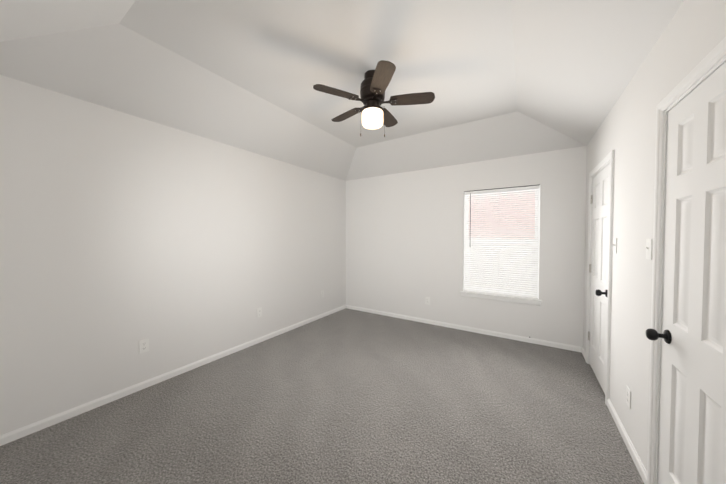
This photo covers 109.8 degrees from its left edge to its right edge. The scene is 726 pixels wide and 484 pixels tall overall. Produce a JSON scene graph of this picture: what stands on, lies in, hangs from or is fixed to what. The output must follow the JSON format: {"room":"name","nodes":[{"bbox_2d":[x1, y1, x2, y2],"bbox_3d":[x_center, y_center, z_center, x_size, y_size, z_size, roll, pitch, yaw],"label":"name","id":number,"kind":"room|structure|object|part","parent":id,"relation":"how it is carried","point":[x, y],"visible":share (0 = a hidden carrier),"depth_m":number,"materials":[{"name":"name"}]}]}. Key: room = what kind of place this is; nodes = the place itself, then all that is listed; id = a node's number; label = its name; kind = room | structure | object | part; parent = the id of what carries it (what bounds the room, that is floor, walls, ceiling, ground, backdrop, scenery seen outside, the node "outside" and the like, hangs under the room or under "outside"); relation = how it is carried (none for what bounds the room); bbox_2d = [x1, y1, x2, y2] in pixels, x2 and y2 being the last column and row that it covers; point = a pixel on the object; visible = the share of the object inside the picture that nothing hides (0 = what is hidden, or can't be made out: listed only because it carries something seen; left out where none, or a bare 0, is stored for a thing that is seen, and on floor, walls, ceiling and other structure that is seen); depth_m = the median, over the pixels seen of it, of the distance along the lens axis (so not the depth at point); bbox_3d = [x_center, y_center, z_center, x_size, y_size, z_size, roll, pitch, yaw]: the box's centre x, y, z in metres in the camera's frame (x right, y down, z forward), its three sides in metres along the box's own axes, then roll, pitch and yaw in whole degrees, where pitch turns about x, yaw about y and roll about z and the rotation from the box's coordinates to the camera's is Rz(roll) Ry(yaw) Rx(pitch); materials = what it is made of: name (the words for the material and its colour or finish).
{"room":"empty bedroom","nodes":[
{"label":"empty bedroom","id":0,"kind":"room"},
{"bbox_2d":[0,75,345,435],"bbox_3d":[-1.476,0.090,3.236,0.140,2.440,4.310,1,2,33],"label":"wall","id":1,"kind":"structure","parent":0,"point":[122,234],"depth_m":2.25,"materials":[{"name":"white paint"}]},
{"bbox_2d":[139,339,148,353],"bbox_3d":[-1.988,0.945,2.318,0.008,0.115,0.070,1,2,33],"label":"electrical outlet","id":2,"kind":"object","parent":1,"relation":"attached to","point":[143,346],"visible":1,"depth_m":2.31,"materials":[{"name":"white plastic"}]},
{"bbox_2d":[0,305,345,445],"bbox_3d":[-1.412,1.278,3.221,0.013,0.064,4.030,1,2,33],"label":"baseboard","id":3,"kind":"structure","parent":1,"relation":"attached to","point":[14,435],"depth_m":2.25,"materials":[{"name":"white paint"}]},
{"bbox_2d":[257,308,261,317],"bbox_3d":[-1.347,0.918,3.320,0.008,0.115,0.070,1,2,33],"label":"electrical outlet","id":4,"kind":"object","parent":1,"relation":"attached to","point":[259,312],"visible":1,"depth_m":3.32,"materials":[{"name":"white plastic"}]},
{"bbox_2d":[0,308,643,483],"bbox_3d":[0.057,1.391,2.285,3.780,0.120,4.310,1,2,33],"label":"floor","id":5,"kind":"structure","parent":0,"point":[347,396],"depth_m":1.91,"materials":[{"name":"carpet"}]},
{"bbox_2d":[0,0,683,180],"bbox_3d":[0.057,-1.338,2.224,3.780,0.460,4.310,1,2,33],"label":"ceiling","id":6,"kind":"structure","parent":0,"point":[503,78],"depth_m":1.98,"materials":[{"name":"white paint"}]},
{"bbox_2d":[313,60,434,136],"bbox_3d":[0.088,-1.194,2.283,1.019,0.550,1.006,1,2,33],"label":"fan","id":7,"kind":"object","parent":6,"relation":"hanging from","point":[373,87],"visible":1,"depth_m":2.17,"materials":[{"name":"brown wood"}]},
{"bbox_3d":[-0.220,-1.227,2.093,0.385,0.006,0.134,-1,12,-27],"label":"blade","id":8,"kind":"part","parent":7,"relation":"part of","materials":[{"name":"brown wood"}]},
{"label":"blade","id":9,"kind":"part","parent":7,"relation":"part of","materials":[{"name":"brown wood"}]},
{"bbox_3d":[0.141,-1.223,1.913,0.134,0.006,0.385,11,-1,-9],"label":"blade","id":10,"kind":"part","parent":7,"relation":"part of","materials":[{"name":"brown wood"}]},
{"bbox_3d":[0.238,-1.237,2.557,0.134,0.006,0.385,-12,-4,26],"label":"blade","id":11,"kind":"part","parent":7,"relation":"part of","materials":[{"name":"brown wood"}]},
{"bbox_3d":[0.423,-1.230,2.200,0.385,0.006,0.134,0,-10,9],"label":"blade","id":12,"kind":"part","parent":7,"relation":"part of","materials":[{"name":"brown wood"}]},
{"bbox_2d":[346,146,586,346],"bbox_3d":[1.180,0.072,4.013,3.500,2.440,0.140,1,2,33],"label":"wall","id":13,"kind":"structure","parent":0,"point":[404,243],"depth_m":3.82,"materials":[{"name":"white paint"}]},
{"bbox_2d":[346,305,581,352],"bbox_3d":[1.139,1.262,3.975,3.474,0.064,0.013,1,2,33],"label":"baseboard","id":14,"kind":"structure","parent":13,"relation":"attached to","point":[518,338],"depth_m":3.65,"materials":[{"name":"white paint"}]},
{"bbox_2d":[460,188,541,305],"bbox_3d":[1.887,0.035,3.540,0.990,1.545,0.165,1,2,33],"label":"window","id":15,"kind":"structure","parent":13,"relation":"in","point":[505,240],"depth_m":3.50,"materials":[{"name":"white plastic"}]},
{"bbox_2d":[464,185,539,298],"bbox_3d":[1.874,-0.002,3.519,0.908,1.468,0.050,1,2,33],"label":"blind","id":16,"kind":"object","parent":15,"relation":"attached to","point":[473,248],"visible":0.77,"depth_m":3.50,"materials":[{"name":"white plastic"}]},
{"bbox_2d":[583,0,725,470],"bbox_3d":[1.591,0.133,1.277,0.140,2.440,4.310,1,2,33],"label":"wall","id":17,"kind":"structure","parent":0,"point":[692,37],"depth_m":1.58,"materials":[{"name":"white paint"}]},
{"bbox_2d":[582,347,585,360],"bbox_3d":[2.542,1.285,2.933,0.013,0.064,0.258,1,2,33],"label":"baseboard","id":18,"kind":"structure","parent":17,"relation":"attached to","point":[584,353],"depth_m":2.93,"materials":[{"name":"white paint"}]},
{"bbox_2d":[588,163,609,393],"bbox_3d":[2.230,0.319,2.441,0.109,1.982,0.738,1,2,33],"label":"door","id":19,"kind":"structure","parent":17,"relation":"in","point":[598,265],"depth_m":2.40,"materials":[{"name":"paint"},{"name":"dark bronze"}]},
{"bbox_2d":[585,150,613,404],"bbox_3d":[2.292,0.292,2.393,0.158,2.073,0.872,1,2,33],"label":"door frame","id":20,"kind":"structure","parent":17,"relation":"attached to","point":[603,163],"depth_m":2.09,"materials":[{"name":"white paint"}]},
{"bbox_2d":[613,238,616,252],"bbox_3d":[1.950,0.028,1.983,0.017,0.115,0.070,1,2,33],"label":"light switch","id":21,"kind":"object","parent":17,"relation":"attached to","point":[615,245],"visible":1,"depth_m":1.96,"materials":[{"name":"white plastic"}]},
{"bbox_2d":[607,398,646,483],"bbox_3d":[1.777,1.312,1.736,0.013,0.064,0.816,1,2,33],"label":"baseboard","id":22,"kind":"structure","parent":17,"relation":"attached to","point":[640,467],"depth_m":1.65,"materials":[{"name":"white paint"}]},
{"bbox_2d":[626,386,630,408],"bbox_3d":[1.752,1.024,1.686,0.008,0.115,0.070,1,2,33],"label":"electrical outlet","id":23,"kind":"object","parent":17,"relation":"attached to","point":[628,397],"visible":1,"depth_m":1.68,"materials":[{"name":"white plastic"}]},
{"bbox_2d":[645,239,652,259],"bbox_3d":[1.600,0.040,1.435,0.017,0.115,0.070,1,2,33],"label":"light switch","id":24,"kind":"object","parent":17,"relation":"attached to","point":[649,244],"visible":1,"depth_m":1.42,"materials":[{"name":"white plastic"}]},
{"bbox_2d":[646,62,725,483],"bbox_3d":[1.346,0.349,1.057,0.109,1.982,0.598,1,2,33],"label":"door","id":25,"kind":"structure","parent":17,"relation":"in","point":[692,438],"depth_m":1.05,"materials":[{"name":"white paint"}]},
{"bbox_2d":[647,37,725,483],"bbox_3d":[1.414,0.323,1.020,0.158,2.073,0.732,1,2,33],"label":"door frame","id":26,"kind":"structure","parent":17,"relation":"attached to","point":[710,63],"depth_m":1.31,"materials":[{"name":"white paint"}]},
{"label":"outside","id":27,"kind":"structure","parent":0,"visible":0},
{"bbox_2d":[468,190,535,290],"bbox_3d":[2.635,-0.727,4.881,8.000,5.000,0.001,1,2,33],"label":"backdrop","id":28,"kind":"structure","parent":27,"point":[502,232],"depth_m":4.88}
]}

